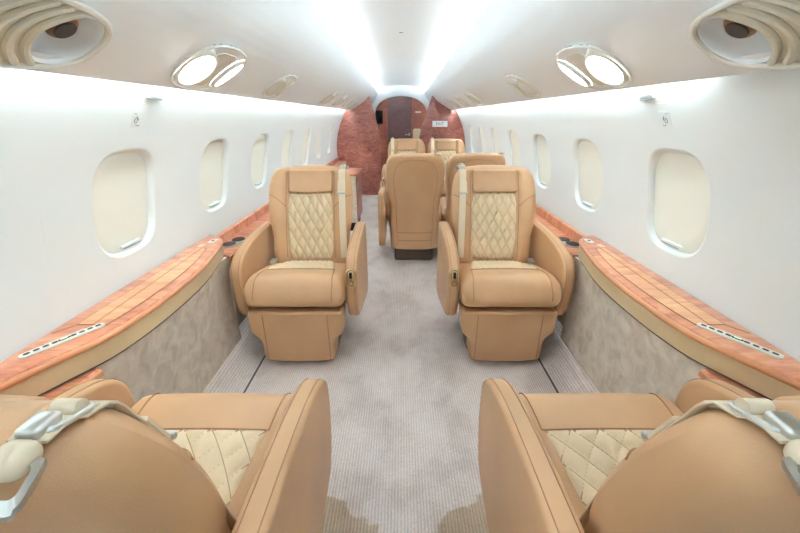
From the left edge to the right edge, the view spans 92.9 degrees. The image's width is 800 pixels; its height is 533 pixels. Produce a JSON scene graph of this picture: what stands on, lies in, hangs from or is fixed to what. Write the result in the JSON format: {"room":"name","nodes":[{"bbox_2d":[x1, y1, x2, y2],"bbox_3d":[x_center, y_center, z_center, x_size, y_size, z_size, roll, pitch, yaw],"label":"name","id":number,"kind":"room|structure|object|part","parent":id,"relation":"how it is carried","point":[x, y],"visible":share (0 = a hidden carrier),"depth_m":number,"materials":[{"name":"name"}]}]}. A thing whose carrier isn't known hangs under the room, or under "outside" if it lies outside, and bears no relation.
{"room":"aircraft cabin","nodes":[
{"label":"aircraft cabin","id":0,"kind":"room"},
{"bbox_2d":[0,0,112,69],"bbox_3d":[-0.702,-0.413,0.627,0.182,0.132,0.554,0,22,0],"label":"air vent","id":1,"kind":"object","parent":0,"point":[72,30],"visible":1,"depth_m":0.75,"materials":[{"name":"white plastic"}]},
{"bbox_2d":[31,15,104,63],"bbox_3d":[-0.706,-0.487,0.794,0.142,0.112,0.160,0,22,0],"label":"air nozzle","id":2,"kind":"object","parent":1,"relation":"on","point":[77,39],"depth_m":0.83,"materials":[{"name":"white plastic"}]},
{"bbox_2d":[0,68,345,362],"bbox_3d":[-0.930,-0.965,3.221,0.259,1.050,9.300,0,22,0],"label":"wall","id":3,"kind":"structure","parent":0,"point":[47,178],"depth_m":1.23,"materials":[{"name":"white"}]},
{"bbox_2d":[41,368,103,399],"bbox_3d":[-0.961,0.884,0.158,0.171,0.509,2.205,0,22,0],"label":"ledge","id":4,"kind":"object","parent":3,"relation":"attached to","point":[95,373],"visible":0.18,"depth_m":1.06,"materials":[{"name":"red wood"}]},
{"bbox_2d":[91,148,155,257],"bbox_3d":[-1.038,-0.241,1.442,0.115,0.394,0.352,0,22,0],"label":"window","id":5,"kind":"structure","parent":3,"relation":"in","point":[123,207],"depth_m":1.45,"materials":[{"name":"white"}]},
{"bbox_3d":[-1.076,-0.092,1.512,0.014,0.012,0.110,0,22,0],"label":"shade handle","id":6,"kind":"part","parent":5,"relation":"part of","materials":[{"name":"white plastic"}]},
{"bbox_2d":[130,103,145,127],"bbox_3d":[-0.928,-0.532,1.340,0.044,0.080,0.058,0,22,0],"label":"placard","id":7,"kind":"object","parent":3,"relation":"attached to","point":[136,119],"visible":1,"depth_m":1.34,"materials":[{"name":"white plastic"}]},
{"bbox_3d":[-0.935,-0.519,1.343,0.030,0.055,0.055,0,22,0],"label":"plate","id":8,"kind":"part","parent":7,"relation":"part of","materials":[{"name":"white plastic"}]},
{"bbox_2d":[146,91,163,99],"bbox_3d":[-0.887,-0.615,1.370,0.020,0.027,0.085,0,22,0],"label":"coat hook","id":9,"kind":"object","parent":3,"relation":"attached to","point":[150,95],"visible":1,"depth_m":1.36,"materials":[{"name":"white"}]},
{"bbox_2d":[22,0,376,109],"bbox_3d":[-0.635,-1.528,2.988,0.366,0.462,9.280,0,22,0],"label":"overhead panel","id":10,"kind":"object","parent":3,"relation":"attached to","point":[278,39],"depth_m":1.33,"materials":[{"name":"white plastic"}]},
{"bbox_2d":[199,138,228,211],"bbox_3d":[-1.038,-0.509,2.121,0.115,0.394,0.352,0,22,0],"label":"window","id":11,"kind":"structure","parent":3,"relation":"in","point":[213,171],"depth_m":2.15,"materials":[{"name":"white"}]},
{"bbox_2d":[251,133,268,188],"bbox_3d":[-1.038,-0.777,2.800,0.115,0.394,0.352,0,22,0],"label":"window","id":12,"kind":"structure","parent":3,"relation":"in","point":[259,159],"depth_m":2.85,"materials":[{"name":"white"}]},
{"bbox_2d":[261,75,296,98],"bbox_3d":[-0.693,-1.027,2.175,0.186,0.122,0.319,0,22,0],"label":"ceiling light","id":13,"kind":"object","parent":3,"relation":"attached to","point":[284,83],"visible":1,"depth_m":2.11,"materials":[{"name":"white plastic"}]},
{"bbox_2d":[216,157,346,325],"bbox_3d":[-0.977,-0.730,4.248,0.139,0.509,4.640,0,22,0],"label":"ledge","id":14,"kind":"object","parent":3,"relation":"attached to","point":[246,225],"visible":0.22,"depth_m":2.40,"materials":[{"name":"red wood"}]},
{"bbox_2d":[223,237,245,247],"bbox_3d":[-0.972,-0.143,2.212,0.091,0.010,0.187,5,22,12],"label":"cup holder","id":15,"kind":"object","parent":14,"relation":"in","point":[233,242],"visible":0.74,"depth_m":2.19,"materials":[{"name":"silver metal"}]},
{"bbox_2d":[223,161,345,258],"bbox_3d":[-0.977,-0.903,4.180,0.126,0.020,4.640,0,22,0],"label":"shelf","id":16,"kind":"object","parent":14,"relation":"attached to","point":[244,231],"depth_m":2.48,"materials":[{"name":"red wood"}]},
{"bbox_2d":[281,129,294,166],"bbox_3d":[-1.038,-1.045,3.479,0.115,0.394,0.352,0,22,0],"label":"window","id":17,"kind":"structure","parent":3,"relation":"in","point":[287,149],"depth_m":3.54,"materials":[{"name":"white"}]},
{"bbox_2d":[281,131,290,166],"bbox_3d":[-1.053,-1.045,3.479,0.086,0.370,0.328,0,22,0],"label":"shade","id":18,"kind":"object","parent":17,"relation":"attached to","point":[286,150],"depth_m":3.51,"materials":[{"name":"white plastic"}]},
{"bbox_2d":[302,127,311,164],"bbox_3d":[-1.038,-1.313,4.158,0.115,0.394,0.352,0,22,0],"label":"window","id":19,"kind":"structure","parent":3,"relation":"in","point":[306,140],"depth_m":4.24,"materials":[{"name":"white"}]},
{"bbox_2d":[302,129,308,163],"bbox_3d":[-1.053,-1.313,4.158,0.086,0.370,0.328,0,22,0],"label":"shade","id":20,"kind":"object","parent":19,"relation":"attached to","point":[305,146],"depth_m":4.23,"materials":[{"name":"white plastic"}]},
{"bbox_2d":[316,126,323,157],"bbox_3d":[-1.038,-1.581,4.837,0.115,0.394,0.352,0,22,0],"label":"window","id":21,"kind":"structure","parent":3,"relation":"in","point":[320,133],"depth_m":4.92,"materials":[{"name":"white"}]},
{"bbox_2d":[316,127,321,154],"bbox_3d":[-1.053,-1.581,4.837,0.086,0.370,0.328,0,22,0],"label":"shade","id":22,"kind":"object","parent":21,"relation":"attached to","point":[319,138],"depth_m":4.92,"materials":[{"name":"white plastic"}]},
{"bbox_2d":[318,92,337,105],"bbox_3d":[-0.693,-1.596,3.617,0.186,0.122,0.319,0,22,0],"label":"ceiling light","id":23,"kind":"object","parent":3,"relation":"attached to","point":[328,98],"visible":0.97,"depth_m":3.53,"materials":[{"name":"white plastic"}]},
{"bbox_2d":[327,125,332,152],"bbox_3d":[-1.038,-1.849,5.516,0.115,0.394,0.352,0,22,0],"label":"window","id":24,"kind":"structure","parent":3,"relation":"in","point":[329,137],"depth_m":5.62,"materials":[{"name":"white plastic"}]},
{"bbox_2d":[327,127,330,151],"bbox_3d":[-1.053,-1.849,5.516,0.086,0.370,0.328,0,22,0],"label":"shade","id":25,"kind":"object","parent":24,"relation":"attached to","point":[329,133],"depth_m":5.62,"materials":[{"name":"white plastic"}]},
{"bbox_2d":[331,96,347,106],"bbox_3d":[-0.693,-1.853,4.268,0.186,0.122,0.319,0,22,0],"label":"ceiling light","id":26,"kind":"object","parent":3,"relation":"attached to","point":[342,99],"visible":0.97,"depth_m":4.18,"materials":[{"name":"white plastic"}]},
{"bbox_2d":[340,99,354,108],"bbox_3d":[-0.693,-2.110,4.919,0.186,0.122,0.319,0,22,0],"label":"ceiling light","id":27,"kind":"object","parent":3,"relation":"attached to","point":[351,100],"visible":0.96,"depth_m":4.84,"materials":[{"name":"white plastic"}]},
{"bbox_2d":[170,45,246,89],"bbox_3d":[-0.688,-0.718,1.383,0.208,0.136,0.409,0,22,0],"label":"ceiling light","id":28,"kind":"object","parent":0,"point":[209,67],"visible":1,"depth_m":1.30,"materials":[{"name":"white"}]},
{"bbox_2d":[375,98,425,181],"bbox_3d":[0.000,-2.524,7.647,2.100,1.700,0.050,0,22,0],"label":"wall","id":29,"kind":"structure","parent":0,"point":[418,118],"depth_m":7.50,"materials":[{"name":"brown dark reddish-brown wood veneer"}]},
{"bbox_2d":[376,111,382,123],"bbox_3d":[-0.425,-2.922,7.444,0.139,0.244,0.035,0,22,0],"label":"wall screen","id":30,"kind":"object","parent":29,"relation":"attached to","point":[379,114],"visible":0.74,"depth_m":7.43,"materials":[{"name":"black"}]},
{"bbox_2d":[386,96,412,158],"bbox_3d":[-0.028,-2.520,7.583,0.523,1.640,0.085,0,22,0],"label":"door","id":31,"kind":"structure","parent":29,"relation":"in","point":[399,109],"depth_m":7.44,"materials":[{"name":"brown wood"}]},
{"bbox_3d":[-0.275,-2.527,7.599,0.028,1.640,0.050,0,22,0],"label":"frame","id":32,"kind":"part","parent":31,"relation":"part of","materials":[{"name":"brown wood"}]},
{"bbox_3d":[0.220,-2.527,7.599,0.028,1.640,0.050,0,22,0],"label":"frame","id":33,"kind":"part","parent":31,"relation":"part of","materials":[{"name":"brown wood"}]},
{"bbox_2d":[372,85,428,112],"bbox_3d":[0.000,-3.076,7.343,1.500,0.850,0.040,0,22,0],"label":"trim","id":34,"kind":"structure","parent":29,"relation":"attached to","point":[385,92],"depth_m":7.24,"materials":[{"name":"white plastic"}]},
{"bbox_2d":[202,182,599,532],"bbox_3d":[0.000,-0.169,3.642,1.940,0.160,9.500,0,22,0],"label":"floor","id":35,"kind":"structure","parent":0,"point":[404,384],"depth_m":1.88,"materials":[{"name":"carpet"}]},
{"bbox_2d":[0,235,241,402],"bbox_3d":[-0.943,0.349,1.516,0.213,0.587,1.422,0,22,0],"label":"ledge","id":36,"kind":"object","parent":35,"relation":"on","point":[172,328],"visible":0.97,"depth_m":1.36,"materials":[{"name":"red wood"}]},
{"bbox_3d":[-0.962,0.209,1.088,0.029,0.006,0.205,11,24,27],"label":"switch panel","id":37,"kind":"part","parent":36,"relation":"part of","materials":[{"name":"white plastic"}]},
{"bbox_3d":[-0.941,0.043,1.511,0.108,0.003,0.740,0,22,0],"label":"table lid","id":38,"kind":"part","parent":36,"relation":"part of","materials":[{"name":"brown wood"}]},
{"bbox_2d":[0,378,330,532],"bbox_3d":[-0.530,0.493,0.828,0.638,0.995,0.755,0,22,0],"label":"chair","id":39,"kind":"object","parent":35,"relation":"on","point":[86,458],"visible":1,"depth_m":0.50,"materials":[{"name":"beige leather"}]},
{"bbox_3d":[-0.819,0.564,0.877,0.060,0.482,0.605,0,22,0],"label":"armrest","id":40,"kind":"part","parent":39,"relation":"part of","materials":[{"name":"beige leather"}]},
{"bbox_3d":[-0.530,0.522,0.592,0.504,0.854,0.292,0,22,0],"label":"backrest","id":41,"kind":"part","parent":39,"relation":"part of","materials":[{"name":"beige leather"}]},
{"bbox_2d":[131,393,292,520],"bbox_3d":[-0.530,0.505,0.983,0.510,0.162,0.472,0,22,0],"label":"seat cushion","id":42,"kind":"object","parent":39,"relation":"on","point":[229,435],"depth_m":1.00,"materials":[{"name":"beige leather"}]},
{"bbox_3d":[-0.530,0.499,0.883,0.364,0.075,0.257,0,22,0],"label":"quilted panel","id":43,"kind":"part","parent":39,"relation":"part of","materials":[{"name":"beige leather"}]},
{"bbox_3d":[-0.241,0.564,0.877,0.060,0.482,0.605,0,22,0],"label":"armrest","id":44,"kind":"part","parent":39,"relation":"part of","materials":[{"name":"beige leather"}]},
{"bbox_2d":[243,355,264,392],"bbox_3d":[-0.768,0.105,3.159,0.007,0.008,6.400,0,22,0],"label":"trim","id":45,"kind":"structure","parent":35,"relation":"on","point":[264,355],"depth_m":1.98,"materials":[{"name":"grey plastic"}]},
{"bbox_2d":[230,163,367,360],"bbox_3d":[-0.541,-0.050,2.203,0.638,0.995,0.755,0,22,0],"label":"chair","id":46,"kind":"object","parent":35,"relation":"on","point":[294,276],"visible":1,"depth_m":2.03,"materials":[{"name":"beige leather"}]},
{"bbox_3d":[-0.830,0.036,2.216,0.060,0.482,0.605,0,22,0],"label":"armrest","id":47,"kind":"part","parent":46,"relation":"part of","materials":[{"name":"beige leather"}]},
{"bbox_2d":[244,263,345,306],"bbox_3d":[-0.541,0.065,2.098,0.510,0.162,0.472,0,22,0],"label":"seat cushion","id":48,"kind":"object","parent":46,"relation":"on","point":[265,284],"depth_m":1.90,"materials":[{"name":"beige leather"}]},
{"bbox_3d":[-0.541,-0.008,2.167,0.364,0.075,0.257,0,22,0],"label":"quilted panel","id":49,"kind":"part","parent":46,"relation":"part of","materials":[{"name":"beige leather"}]},
{"bbox_3d":[-0.541,-0.190,2.396,0.504,0.854,0.292,0,22,0],"label":"backrest","id":50,"kind":"part","parent":46,"relation":"part of","materials":[{"name":"beige leather"}]},
{"bbox_3d":[-0.541,-0.244,2.294,0.272,0.385,0.126,0,22,0],"label":"quilted panel","id":51,"kind":"part","parent":46,"relation":"part of","materials":[{"name":"beige leather"}]},
{"bbox_3d":[-0.252,0.059,1.907,0.032,0.078,0.016,0,22,0],"label":"control plate","id":52,"kind":"part","parent":46,"relation":"part of","materials":[{"name":"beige metal"}]},
{"bbox_3d":[-0.252,0.036,2.216,0.060,0.482,0.605,0,22,0],"label":"armrest","id":53,"kind":"part","parent":46,"relation":"part of","materials":[{"name":"beige leather"}]},
{"bbox_2d":[346,168,361,230],"bbox_3d":[-0.690,-0.826,4.619,0.410,0.664,0.580,0,22,0],"label":"credenza","id":54,"kind":"object","parent":35,"relation":"on","point":[355,173],"visible":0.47,"depth_m":4.43,"materials":[{"name":"brown wood"}]},
{"bbox_3d":[-0.506,-0.861,4.606,0.014,0.500,0.500,0,22,0],"label":"door","id":55,"kind":"part","parent":54,"relation":"part of","materials":[{"name":"brown wood"}]},
{"bbox_2d":[381,138,424,199],"bbox_3d":[0.043,-1.165,5.029,0.574,0.995,0.755,0,22,0],"label":"chair","id":56,"kind":"object","parent":35,"relation":"on","point":[404,145],"visible":0.28,"depth_m":5.08,"materials":[{"name":"beige leather"}]},
{"bbox_3d":[-0.214,-1.080,5.042,0.060,0.482,0.605,0,22,0],"label":"armrest","id":57,"kind":"part","parent":56,"relation":"part of","materials":[{"name":"beige leather"}]},
{"bbox_3d":[0.075,-1.305,5.222,0.504,0.854,0.292,0,22,0],"label":"backrest","id":58,"kind":"part","parent":56,"relation":"part of","materials":[{"name":"beige leather"}]},
{"bbox_3d":[0.075,-1.359,5.120,0.272,0.385,0.126,0,22,0],"label":"quilted panel","id":59,"kind":"part","parent":56,"relation":"part of","materials":[{"name":"beige leather"}]},
{"bbox_2d":[378,153,444,259],"bbox_3d":[0.088,-0.573,3.542,0.574,0.986,0.754,0,22,0],"label":"chair","id":60,"kind":"object","parent":35,"relation":"on","point":[414,181],"visible":1,"depth_m":3.28,"materials":[{"name":"beige leather"}]},
{"bbox_3d":[-0.169,-0.506,3.588,0.060,0.482,0.605,0,22,0],"label":"armrest","id":61,"kind":"part","parent":60,"relation":"part of","materials":[{"name":"beige leather"}]},
{"bbox_2d":[413,129,420,138],"bbox_3d":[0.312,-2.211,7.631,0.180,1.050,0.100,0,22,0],"label":"seat","id":62,"kind":"object","parent":35,"relation":"on","point":[416,132],"visible":0.16,"depth_m":7.43,"materials":[{"name":"beige leather"}]},
{"bbox_2d":[428,138,464,197],"bbox_3d":[0.610,-1.165,5.029,0.510,0.995,0.755,0,22,0],"label":"chair","id":63,"kind":"object","parent":35,"relation":"on","point":[448,147],"visible":0.34,"depth_m":5.08,"materials":[{"name":"beige leather"}]},
{"bbox_2d":[441,180,445,193],"bbox_3d":[0.610,-1.051,4.924,0.510,0.162,0.472,0,22,0],"label":"seat cushion","id":64,"kind":"object","parent":63,"relation":"on","point":[443,191],"depth_m":4.72,"materials":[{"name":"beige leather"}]},
{"bbox_3d":[0.610,-1.305,5.222,0.504,0.854,0.292,0,22,0],"label":"backrest","id":65,"kind":"part","parent":63,"relation":"part of","materials":[{"name":"beige leather"}]},
{"bbox_3d":[0.610,-1.359,5.120,0.272,0.385,0.126,0,22,0],"label":"quilted panel","id":66,"kind":"part","parent":63,"relation":"part of","materials":[{"name":"beige leather"}]},
{"bbox_2d":[439,152,505,237],"bbox_3d":[0.637,-0.588,3.579,0.510,0.986,0.754,0,22,0],"label":"chair","id":67,"kind":"object","parent":35,"relation":"on","point":[468,159],"visible":0.24,"depth_m":3.13,"materials":[{"name":"beige leather"}]},
{"bbox_2d":[439,197,445,219],"bbox_3d":[0.637,-0.580,3.732,0.510,0.162,0.472,0,22,0],"label":"seat cushion","id":68,"kind":"object","parent":67,"relation":"on","point":[442,205],"depth_m":3.64,"materials":[{"name":"beige leather"}]},
{"bbox_2d":[437,163,574,360],"bbox_3d":[0.557,-0.050,2.203,0.638,0.995,0.755,0,22,0],"label":"chair","id":69,"kind":"object","parent":35,"relation":"on","point":[510,276],"visible":1,"depth_m":2.03,"materials":[{"name":"beige leather"}]},
{"bbox_3d":[0.268,0.036,2.216,0.060,0.482,0.605,0,22,0],"label":"armrest","id":70,"kind":"part","parent":69,"relation":"part of","materials":[{"name":"beige leather"}]},
{"bbox_3d":[0.268,0.059,1.907,0.032,0.078,0.016,0,22,0],"label":"control plate","id":71,"kind":"part","parent":69,"relation":"part of","materials":[{"name":"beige metal"}]},
{"bbox_3d":[0.557,-0.244,2.294,0.272,0.385,0.126,0,22,0],"label":"quilted panel","id":72,"kind":"part","parent":69,"relation":"part of","materials":[{"name":"beige leather"}]},
{"bbox_3d":[0.557,-0.190,2.396,0.504,0.854,0.292,0,22,0],"label":"backrest","id":73,"kind":"part","parent":69,"relation":"part of","materials":[{"name":"beige leather"}]},
{"bbox_3d":[0.557,-0.008,2.167,0.364,0.075,0.257,0,22,0],"label":"quilted panel","id":74,"kind":"part","parent":69,"relation":"part of","materials":[{"name":"beige leather"}]},
{"bbox_2d":[459,263,561,306],"bbox_3d":[0.557,0.065,2.098,0.510,0.162,0.472,0,22,0],"label":"seat cushion","id":75,"kind":"object","parent":69,"relation":"on","point":[480,284],"depth_m":1.90,"materials":[{"name":"beige leather"}]},
{"bbox_3d":[0.846,0.036,2.216,0.060,0.482,0.605,0,22,0],"label":"armrest","id":76,"kind":"part","parent":69,"relation":"part of","materials":[{"name":"beige leather"}]},
{"bbox_2d":[538,358,558,392],"bbox_3d":[0.768,0.105,3.159,0.007,0.008,6.400,0,22,0],"label":"trim","id":77,"kind":"structure","parent":35,"relation":"on","point":[538,358],"depth_m":1.97,"materials":[{"name":"grey plastic"}]},
{"bbox_2d":[478,378,799,532],"bbox_3d":[0.553,0.493,0.828,0.638,0.995,0.755,0,22,0],"label":"chair","id":78,"kind":"object","parent":35,"relation":"on","point":[722,457],"visible":1,"depth_m":0.57,"materials":[{"name":"beige leather"}]},
{"bbox_3d":[0.264,0.564,0.877,0.060,0.482,0.605,0,22,0],"label":"armrest","id":79,"kind":"part","parent":78,"relation":"part of","materials":[{"name":"beige leather"}]},
{"bbox_3d":[0.553,0.499,0.883,0.364,0.075,0.257,0,22,0],"label":"quilted panel","id":80,"kind":"part","parent":78,"relation":"part of","materials":[{"name":"beige leather"}]},
{"bbox_2d":[518,393,683,517],"bbox_3d":[0.553,0.505,0.983,0.510,0.162,0.472,0,22,0],"label":"seat cushion","id":81,"kind":"object","parent":78,"relation":"on","point":[585,436],"depth_m":1.00,"materials":[{"name":"beige leather"}]},
{"bbox_3d":[0.553,0.522,0.592,0.504,0.854,0.292,0,22,0],"label":"backrest","id":82,"kind":"part","parent":78,"relation":"part of","materials":[{"name":"beige leather"}]},
{"bbox_3d":[0.842,0.564,0.877,0.060,0.482,0.605,0,22,0],"label":"armrest","id":83,"kind":"part","parent":78,"relation":"part of","materials":[{"name":"beige leather"}]},
{"bbox_2d":[560,235,799,402],"bbox_3d":[0.943,0.349,1.516,0.213,0.587,1.422,0,22,0],"label":"ledge","id":84,"kind":"object","parent":35,"relation":"on","point":[629,328],"visible":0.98,"depth_m":1.35,"materials":[{"name":"red wood"}]},
{"bbox_3d":[0.941,0.043,1.511,0.108,0.003,0.740,0,22,0],"label":"table lid","id":85,"kind":"part","parent":84,"relation":"part of","materials":[{"name":"brown wood"}]},
{"bbox_3d":[0.962,0.209,1.088,0.029,0.006,0.205,-11,24,-27],"label":"switch panel","id":86,"kind":"part","parent":84,"relation":"part of","materials":[{"name":"white"}]},
{"bbox_2d":[312,0,489,87],"bbox_3d":[0.000,-1.754,2.936,1.280,0.224,9.350,0,22,0],"label":"ceiling","id":87,"kind":"structure","parent":0,"point":[433,29],"depth_m":3.08,"materials":[{"name":"white plastic"}]},
{"bbox_2d":[337,96,464,194],"bbox_3d":[0.000,-1.976,6.294,2.119,1.574,0.050,0,22,0],"label":"wall","id":88,"kind":"structure","parent":0,"point":[358,138],"depth_m":6.20,"materials":[{"name":"brown wood"}]},
{"bbox_2d":[432,121,447,126],"bbox_3d":[0.628,-2.301,6.128,0.245,0.088,0.014,0,22,0],"label":"exit sign","id":89,"kind":"object","parent":88,"relation":"attached to","point":[434,123],"visible":1,"depth_m":6.12,"materials":[{"name":"white plastic"}]},
{"bbox_2d":[456,68,799,361],"bbox_3d":[0.930,-0.965,3.221,0.259,1.050,9.300,0,22,0],"label":"wall","id":90,"kind":"structure","parent":0,"point":[754,178],"depth_m":1.24,"materials":[{"name":"white"}]},
{"bbox_2d":[447,99,461,108],"bbox_3d":[0.693,-2.110,4.919,0.186,0.122,0.319,0,22,0],"label":"ceiling light","id":91,"kind":"object","parent":90,"relation":"attached to","point":[449,100],"visible":0.94,"depth_m":4.84,"materials":[{"name":"white plastic"}]},
{"bbox_2d":[454,96,470,106],"bbox_3d":[0.693,-1.853,4.268,0.186,0.122,0.319,0,22,0],"label":"ceiling light","id":92,"kind":"object","parent":90,"relation":"attached to","point":[459,99],"visible":0.97,"depth_m":4.18,"materials":[{"name":"white plastic"}]},
{"bbox_2d":[469,125,474,152],"bbox_3d":[1.038,-1.849,5.516,0.115,0.394,0.352,0,22,0],"label":"window","id":93,"kind":"structure","parent":90,"relation":"in","point":[472,137],"depth_m":5.62,"materials":[{"name":"white plastic"}]},
{"bbox_2d":[471,127,474,151],"bbox_3d":[1.053,-1.849,5.516,0.086,0.370,0.328,0,22,0],"label":"shade","id":94,"kind":"object","parent":93,"relation":"attached to","point":[472,133],"depth_m":5.62,"materials":[{"name":"white plastic"}]},
{"bbox_2d":[464,92,483,105],"bbox_3d":[0.693,-1.596,3.617,0.186,0.122,0.319,0,22,0],"label":"ceiling light","id":95,"kind":"object","parent":90,"relation":"attached to","point":[473,98],"visible":0.98,"depth_m":3.53,"materials":[{"name":"white plastic"}]},
{"bbox_2d":[478,126,485,152],"bbox_3d":[1.038,-1.581,4.837,0.115,0.394,0.352,0,22,0],"label":"window","id":96,"kind":"structure","parent":90,"relation":"in","point":[481,133],"depth_m":4.92,"materials":[{"name":"white plastic"}]},
{"bbox_2d":[490,127,499,153],"bbox_3d":[1.038,-1.313,4.158,0.115,0.394,0.352,0,22,0],"label":"window","id":97,"kind":"structure","parent":90,"relation":"in","point":[495,140],"depth_m":4.22,"materials":[{"name":"white plastic"}]},
{"bbox_2d":[493,129,499,153],"bbox_3d":[1.053,-1.313,4.158,0.086,0.370,0.328,0,22,0],"label":"shade","id":98,"kind":"object","parent":97,"relation":"attached to","point":[496,146],"depth_m":4.20,"materials":[{"name":"white plastic"}]},
{"bbox_2d":[507,129,520,166],"bbox_3d":[1.038,-1.045,3.479,0.115,0.394,0.352,0,22,0],"label":"window","id":99,"kind":"structure","parent":90,"relation":"in","point":[514,149],"depth_m":3.54,"materials":[{"name":"white"}]},
{"bbox_2d":[511,131,520,166],"bbox_3d":[1.053,-1.045,3.479,0.086,0.370,0.328,0,22,0],"label":"shade","id":100,"kind":"object","parent":99,"relation":"attached to","point":[515,150],"depth_m":3.51,"materials":[{"name":"white plastic"}]},
{"bbox_2d":[505,75,540,98],"bbox_3d":[0.693,-1.027,2.175,0.186,0.122,0.319,0,22,0],"label":"ceiling light","id":101,"kind":"object","parent":90,"relation":"attached to","point":[517,83],"visible":0.99,"depth_m":2.11,"materials":[{"name":"white plastic"}]},
{"bbox_2d":[533,133,550,188],"bbox_3d":[1.038,-0.777,2.800,0.115,0.394,0.352,0,22,0],"label":"window","id":102,"kind":"structure","parent":90,"relation":"in","point":[542,159],"depth_m":2.85,"materials":[{"name":"white"}]},
{"bbox_2d":[534,204,585,325],"bbox_3d":[0.977,-0.730,4.248,0.139,0.509,4.640,0,22,0],"label":"ledge","id":103,"kind":"object","parent":90,"relation":"attached to","point":[555,224],"visible":0.12,"depth_m":2.41,"materials":[{"name":"red wood"}]},
{"bbox_2d":[534,213,578,258],"bbox_3d":[0.977,-0.903,4.180,0.126,0.020,4.640,0,22,0],"label":"shelf","id":104,"kind":"object","parent":103,"relation":"attached to","point":[539,217],"depth_m":2.43,"materials":[{"name":"red wood"}]},
{"bbox_3d":[0.944,-0.693,4.263,0.043,0.428,4.640,0,22,0],"label":"panel","id":105,"kind":"part","parent":103,"relation":"part of","materials":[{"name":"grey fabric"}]},
{"bbox_2d":[559,237,578,247],"bbox_3d":[0.972,-0.143,2.212,0.091,0.010,0.187,-5,22,-12],"label":"cup holder","id":106,"kind":"object","parent":103,"relation":"in","point":[568,242],"visible":0.67,"depth_m":2.19,"materials":[{"name":"silver metal"}]},
{"bbox_2d":[573,138,602,211],"bbox_3d":[1.038,-0.509,2.121,0.115,0.394,0.352,0,22,0],"label":"window","id":107,"kind":"structure","parent":90,"relation":"in","point":[588,171],"depth_m":2.15,"materials":[{"name":"white"}]},
{"bbox_2d":[555,45,631,89],"bbox_3d":[0.688,-0.718,1.383,0.208,0.136,0.409,0,22,0],"label":"ceiling light","id":108,"kind":"object","parent":90,"relation":"attached to","point":[592,67],"visible":1,"depth_m":1.30,"materials":[{"name":"white plastic"}]},
{"bbox_2d":[425,0,779,109],"bbox_3d":[0.635,-1.528,2.988,0.366,0.462,9.280,0,22,0],"label":"overhead panel","id":109,"kind":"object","parent":90,"relation":"attached to","point":[523,39],"depth_m":1.33,"materials":[{"name":"white plastic"}]},
{"bbox_2d":[638,91,655,99],"bbox_3d":[0.887,-0.615,1.370,0.020,0.027,0.085,0,22,0],"label":"coat hook","id":110,"kind":"object","parent":90,"relation":"attached to","point":[644,95],"visible":1,"depth_m":1.36,"materials":[{"name":"white metal"}]},
{"bbox_2d":[656,103,671,127],"bbox_3d":[0.928,-0.532,1.340,0.044,0.080,0.058,0,22,0],"label":"placard","id":111,"kind":"object","parent":90,"relation":"attached to","point":[665,119],"visible":1,"depth_m":1.34,"materials":[{"name":"white plastic"}]},
{"bbox_3d":[0.935,-0.519,1.343,0.030,0.055,0.055,0,22,0],"label":"plate","id":112,"kind":"part","parent":111,"relation":"part of","materials":[{"name":"white plastic"}]},
{"bbox_2d":[646,148,710,257],"bbox_3d":[1.038,-0.241,1.442,0.115,0.394,0.352,0,22,0],"label":"window","id":113,"kind":"structure","parent":90,"relation":"in","point":[678,207],"depth_m":1.45,"materials":[{"name":"white"}]},
{"bbox_3d":[1.076,-0.092,1.512,0.014,0.012,0.110,0,22,0],"label":"shade handle","id":114,"kind":"part","parent":113,"relation":"part of","materials":[{"name":"white plastic"}]},
{"bbox_2d":[698,368,766,398],"bbox_3d":[0.961,0.884,0.158,0.171,0.509,2.205,0,22,0],"label":"ledge","id":115,"kind":"object","parent":90,"relation":"attached to","point":[705,373],"visible":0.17,"depth_m":1.08,"materials":[{"name":"red wood"}]},
{"bbox_2d":[689,0,799,69],"bbox_3d":[0.702,-0.413,0.627,0.182,0.132,0.554,0,22,0],"label":"air vent","id":116,"kind":"object","parent":90,"relation":"attached to","point":[729,30],"visible":1,"depth_m":0.76,"materials":[{"name":"cream plastic"},{"name":"white plastic"},{"name":"brown metal"}]}
]}

